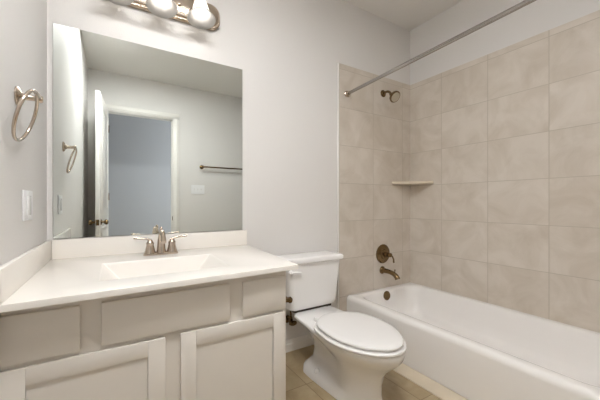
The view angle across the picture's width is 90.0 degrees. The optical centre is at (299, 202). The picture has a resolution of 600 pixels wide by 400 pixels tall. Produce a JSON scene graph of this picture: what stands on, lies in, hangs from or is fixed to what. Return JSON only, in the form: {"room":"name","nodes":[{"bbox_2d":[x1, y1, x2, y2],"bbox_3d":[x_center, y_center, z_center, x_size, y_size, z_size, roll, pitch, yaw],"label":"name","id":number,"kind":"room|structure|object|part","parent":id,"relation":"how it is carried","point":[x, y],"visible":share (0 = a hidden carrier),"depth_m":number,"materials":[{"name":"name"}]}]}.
{"room":"bathroom","nodes":[
{"label":"bathroom","id":0,"kind":"room"},
{"bbox_2d":[0,0,46,371],"bbox_3d":[-0.632,-0.290,0.373,0.120,2.730,2.740,0,0,-32],"label":"wall","id":1,"kind":"structure","parent":0,"point":[23,23],"depth_m":1.08,"materials":[{"name":"white paint"}]},
{"bbox_2d":[11,86,43,141],"bbox_3d":[-0.888,-0.294,0.969,0.070,0.196,0.202,0,0,-32],"label":"towel ring","id":2,"kind":"object","parent":1,"relation":"attached to","point":[19,97],"visible":1,"depth_m":0.99,"materials":[{"name":"silver metal"}]},
{"bbox_2d":[22,190,32,220],"bbox_3d":[-1.022,0.009,1.128,0.010,0.112,0.138,0,0,-32],"label":"light switch","id":3,"kind":"object","parent":1,"relation":"attached to","point":[27,196],"visible":1,"depth_m":1.11,"materials":[{"name":"plastic"}]},
{"bbox_2d":[47,0,409,339],"bbox_3d":[-0.121,-0.290,2.229,2.700,2.730,0.120,0,0,-32],"label":"wall","id":4,"kind":"structure","parent":0,"point":[288,53],"depth_m":2.14,"materials":[{"name":"white paint"}]},
{"bbox_2d":[53,23,241,238],"bbox_3d":[-0.799,-0.354,1.734,0.978,1.061,0.006,0,0,-32],"label":"wall mirror","id":5,"kind":"object","parent":4,"relation":"attached to","point":[146,139],"visible":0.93,"depth_m":1.67,"materials":[{"name":"clear glass"}]},
{"bbox_2d":[52,230,246,259],"bbox_3d":[-0.786,0.229,1.735,1.010,0.098,0.018,0,0,-32],"label":"backsplash","id":6,"kind":"structure","parent":4,"relation":"attached to","point":[117,245],"depth_m":1.64,"materials":[{"name":"stone"}]},
{"bbox_2d":[108,0,219,30],"bbox_3d":[-0.759,-1.141,1.643,0.700,0.198,0.204,0,0,-32],"label":"vanity light","id":7,"kind":"object","parent":4,"relation":"attached to","point":[200,14],"visible":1,"depth_m":1.72,"materials":[{"name":"silver metal"}]},
{"bbox_3d":[-0.923,-1.117,1.513,0.158,0.148,0.154,0,0,-32],"label":"lamp shade","id":8,"kind":"part","parent":7,"relation":"part of","materials":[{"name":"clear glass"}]},
{"bbox_3d":[-0.746,-1.117,1.622,0.158,0.148,0.154,0,0,-32],"label":"lamp shade","id":9,"kind":"part","parent":7,"relation":"part of","materials":[{"name":"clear glass"}]},
{"bbox_3d":[-0.752,-1.126,1.632,0.060,0.088,0.059,0,0,-32],"label":"bulb","id":10,"kind":"part","parent":7,"relation":"part of","materials":[{"name":"white glass"}]},
{"bbox_3d":[-0.575,-1.126,1.741,0.060,0.088,0.059,0,0,-32],"label":"bulb","id":11,"kind":"part","parent":7,"relation":"part of","materials":[{"name":"white glass"}]},
{"bbox_3d":[-0.569,-1.117,1.732,0.158,0.148,0.154,0,0,-32],"label":"lamp shade","id":12,"kind":"part","parent":7,"relation":"part of","materials":[{"name":"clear glass"}]},
{"bbox_2d":[286,310,296,325],"bbox_3d":[-0.071,0.792,2.127,0.067,0.152,0.105,0,0,-32],"label":"supply valve","id":13,"kind":"object","parent":4,"relation":"attached to","point":[289,319],"visible":0.84,"depth_m":2.11,"materials":[{"name":"brown metal"}]},
{"bbox_3d":[-0.050,0.840,2.102,0.058,0.036,0.035,0,0,-32],"label":"handle","id":14,"kind":"part","parent":13,"relation":"part of","materials":[{"name":"brown metal"}]},
{"bbox_2d":[286,334,313,352],"bbox_3d":[-0.047,1.035,2.195,0.826,0.080,0.016,0,0,-32],"label":"baseboard","id":15,"kind":"structure","parent":4,"relation":"attached to","point":[293,344],"depth_m":2.21,"materials":[{"name":"white paint"}]},
{"bbox_2d":[337,62,338,308],"bbox_3d":[0.308,-0.028,2.416,0.011,2.206,0.013,0,0,-32],"label":"trim","id":16,"kind":"structure","parent":4,"relation":"attached to","point":[338,62],"depth_m":2.41,"materials":[{"name":"white paint"}]},
{"bbox_2d":[339,63,409,310],"bbox_3d":[0.683,-0.026,2.650,0.874,2.203,0.009,0,0,-32],"label":"tiled wall","id":17,"kind":"structure","parent":4,"relation":"attached to","point":[374,131],"depth_m":2.61,"materials":[{"name":"tile"}]},
{"bbox_2d":[376,244,394,262],"bbox_3d":[0.764,0.453,2.638,0.170,0.170,0.096,0,0,-32],"label":"shower valve","id":18,"kind":"object","parent":17,"relation":"attached to","point":[383,253],"visible":1,"depth_m":2.64,"materials":[{"name":"brown metal"}]},
{"bbox_2d":[380,266,399,279],"bbox_3d":[0.784,0.609,2.594,0.068,0.092,0.192,0,0,-32],"label":"tub spout","id":19,"kind":"object","parent":17,"relation":"attached to","point":[383,269],"visible":1,"depth_m":2.58,"materials":[{"name":"brown metal"}]},
{"bbox_2d":[381,90,399,102],"bbox_3d":[0.781,-0.936,2.601,0.100,0.146,0.176,0,0,-32],"label":"showerhead","id":20,"kind":"object","parent":17,"relation":"attached to","point":[394,97],"visible":1,"depth_m":2.56,"materials":[{"name":"brown metal"}]},
{"bbox_2d":[392,181,432,184],"bbox_3d":[1.014,-0.184,2.704,0.250,0.022,0.245,0,0,-32],"label":"corner shelf","id":21,"kind":"object","parent":17,"relation":"attached to","point":[398,182],"visible":1,"depth_m":2.69,"materials":[{"name":"stone"}]},
{"bbox_2d":[344,0,535,96],"bbox_3d":[0.798,-0.906,1.763,0.052,0.079,1.622,0,0,-31],"label":"shower rod","id":22,"kind":"object","parent":17,"relation":"attached to","point":[524,3],"visible":1,"depth_m":1.67,"materials":[{"name":"metal"}]},
{"bbox_2d":[286,345,441,399],"bbox_3d":[0.635,1.125,0.304,4.240,0.100,4.190,0,0,-32],"label":"floor","id":23,"kind":"structure","parent":0,"point":[299,386],"depth_m":1.76,"materials":[{"name":"tile"}]},
{"bbox_2d":[0,271,285,399],"bbox_3d":[-0.647,0.687,1.409,0.943,0.776,0.718,0,0,-32],"label":"vanity cabinet","id":24,"kind":"object","parent":23,"relation":"on","point":[222,339],"visible":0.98,"depth_m":1.07,"materials":[{"name":"paint"}]},
{"bbox_3d":[-0.783,0.400,0.912,0.187,0.144,0.014,0,0,-32],"label":"drawer","id":25,"kind":"part","parent":24,"relation":"part of","materials":[{"name":"paint"}]},
{"bbox_3d":[-0.677,0.722,0.977,0.437,0.470,0.014,0,0,-32],"label":"cabinet door","id":26,"kind":"part","parent":24,"relation":"part of","materials":[{"name":"paint"}]},
{"bbox_3d":[-0.678,0.722,0.979,0.333,0.366,0.008,0,0,-32],"label":"door panel","id":27,"kind":"part","parent":24,"relation":"part of","materials":[{"name":"paint"}]},
{"bbox_2d":[0,230,297,312],"bbox_3d":[-0.592,0.288,1.408,1.032,0.217,0.778,0,0,-32],"label":"countertop","id":28,"kind":"structure","parent":24,"relation":"on","point":[57,271],"depth_m":1.32,"materials":[{"name":"stone"}]},
{"bbox_2d":[133,227,186,255],"bbox_3d":[-0.730,0.203,1.589,0.264,0.148,0.139,0,0,-32],"label":"faucet","id":29,"kind":"object","parent":28,"relation":"on","point":[150,249],"visible":1,"depth_m":1.60,"materials":[{"name":"silver metal"}]},
{"bbox_3d":[-0.827,0.190,1.576,0.086,0.027,0.013,0,0,-32],"label":"lever","id":30,"kind":"part","parent":29,"relation":"part of","materials":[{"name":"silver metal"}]},
{"bbox_3d":[-0.797,0.231,1.594,0.058,0.073,0.058,0,0,-32],"label":"handle","id":31,"kind":"part","parent":29,"relation":"part of","materials":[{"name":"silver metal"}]},
{"bbox_3d":[-0.751,0.271,1.623,0.172,0.013,0.050,0,0,-32],"label":"plate","id":32,"kind":"part","parent":29,"relation":"part of","materials":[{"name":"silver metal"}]},
{"bbox_3d":[-0.729,0.205,1.587,0.052,0.125,0.136,0,0,-32],"label":"spout","id":33,"kind":"part","parent":29,"relation":"part of","materials":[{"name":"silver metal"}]},
{"bbox_3d":[-0.705,0.231,1.651,0.058,0.073,0.058,0,0,-32],"label":"handle","id":34,"kind":"part","parent":29,"relation":"part of","materials":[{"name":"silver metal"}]},
{"bbox_3d":[-0.675,0.190,1.669,0.086,0.027,0.013,0,0,-32],"label":"lever","id":35,"kind":"part","parent":29,"relation":"part of","materials":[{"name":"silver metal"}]},
{"bbox_3d":[-0.259,0.722,1.235,0.439,0.470,0.014,0,0,-32],"label":"cabinet door","id":36,"kind":"part","parent":24,"relation":"part of","materials":[{"name":"paint"}]},
{"bbox_3d":[-0.260,0.722,1.237,0.335,0.366,0.008,0,0,-32],"label":"door panel","id":37,"kind":"part","parent":24,"relation":"part of","materials":[{"name":"paint"}]},
{"bbox_3d":[-0.154,0.400,1.300,0.200,0.144,0.014,0,0,-32],"label":"drawer","id":38,"kind":"part","parent":24,"relation":"part of","materials":[{"name":"paint"}]},
{"bbox_2d":[286,296,292,302],"bbox_3d":[-0.105,0.463,1.489,0.060,0.044,0.199,0,0,-32],"label":"paper holder","id":39,"kind":"object","parent":24,"relation":"attached to","point":[288,299],"visible":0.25,"depth_m":1.42,"materials":[{"name":"brown metal"}]},
{"bbox_2d":[276,250,406,399],"bbox_3d":[0.251,0.720,1.826,0.480,0.710,0.928,0,0,-32],"label":"toilet","id":40,"kind":"object","parent":23,"relation":"on","point":[353,353],"visible":0.98,"depth_m":1.72,"materials":[{"name":"white ceramic"}]},
{"bbox_3d":[-0.031,0.453,1.948,0.086,0.032,0.027,0,0,-21],"label":"flush lever","id":41,"kind":"part","parent":40,"relation":"part of","materials":[{"name":"white plastic"}]},
{"bbox_3d":[0.064,0.385,2.128,0.480,0.040,0.218,0,0,-32],"label":"tank lid","id":42,"kind":"part","parent":40,"relation":"part of","materials":[{"name":"white ceramic"}]},
{"bbox_3d":[0.062,0.561,2.132,0.444,0.312,0.194,0,0,-32],"label":"tank","id":43,"kind":"part","parent":40,"relation":"part of","materials":[{"name":"white ceramic"}]},
{"bbox_3d":[0.272,0.903,1.757,0.401,0.344,0.780,0,0,-32],"label":"bowl","id":44,"kind":"part","parent":40,"relation":"part of","materials":[{"name":"white ceramic"}]},
{"bbox_3d":[0.327,0.719,1.658,0.414,0.016,0.562,0,0,-32],"label":"seat","id":45,"kind":"part","parent":40,"relation":"part of","materials":[{"name":"white plastic"}]},
{"bbox_3d":[0.326,0.694,1.660,0.386,0.021,0.538,0,0,-32],"label":"lid","id":46,"kind":"part","parent":40,"relation":"part of","materials":[{"name":"white plastic"}]},
{"bbox_2d":[347,282,599,399],"bbox_3d":[1.143,0.916,1.976,0.794,0.318,1.618,0,0,-32],"label":"bathtub","id":47,"kind":"object","parent":23,"relation":"on","point":[475,349],"visible":0.92,"depth_m":1.83,"materials":[{"name":"white ceramic"}]},
{"bbox_3d":[0.753,0.801,2.593,0.078,0.078,0.020,0,0,-32],"label":"overflow plate","id":48,"kind":"part","parent":47,"relation":"part of","materials":[{"name":"brown metal"}]},
{"bbox_2d":[393,363,467,399],"bbox_3d":[0.765,1.064,1.743,0.090,0.022,1.618,0,0,-32],"label":"baseboard","id":49,"kind":"structure","parent":47,"relation":"attached to","point":[442,392],"depth_m":1.76,"materials":[{"name":"tile"}]},
{"bbox_2d":[343,0,461,30],"bbox_3d":[0.635,-1.705,0.304,4.240,0.100,4.190,0,0,-32],"label":"ceiling","id":50,"kind":"structure","parent":0,"point":[407,14],"depth_m":2.57,"materials":[{"name":"white paint"}]},
{"bbox_2d":[410,0,599,84],"bbox_3d":[1.767,-0.290,1.855,0.120,2.730,2.740,0,0,-32],"label":"wall","id":51,"kind":"structure","parent":0,"point":[540,16],"depth_m":2.34,"materials":[{"name":"white paint"}]},
{"bbox_2d":[410,10,599,332],"bbox_3d":[1.485,-0.026,2.188,0.009,2.203,1.638,0,0,-32],"label":"tiled wall","id":52,"kind":"structure","parent":51,"relation":"attached to","point":[507,139],"depth_m":2.12,"materials":[{"name":"tile"}]}
]}

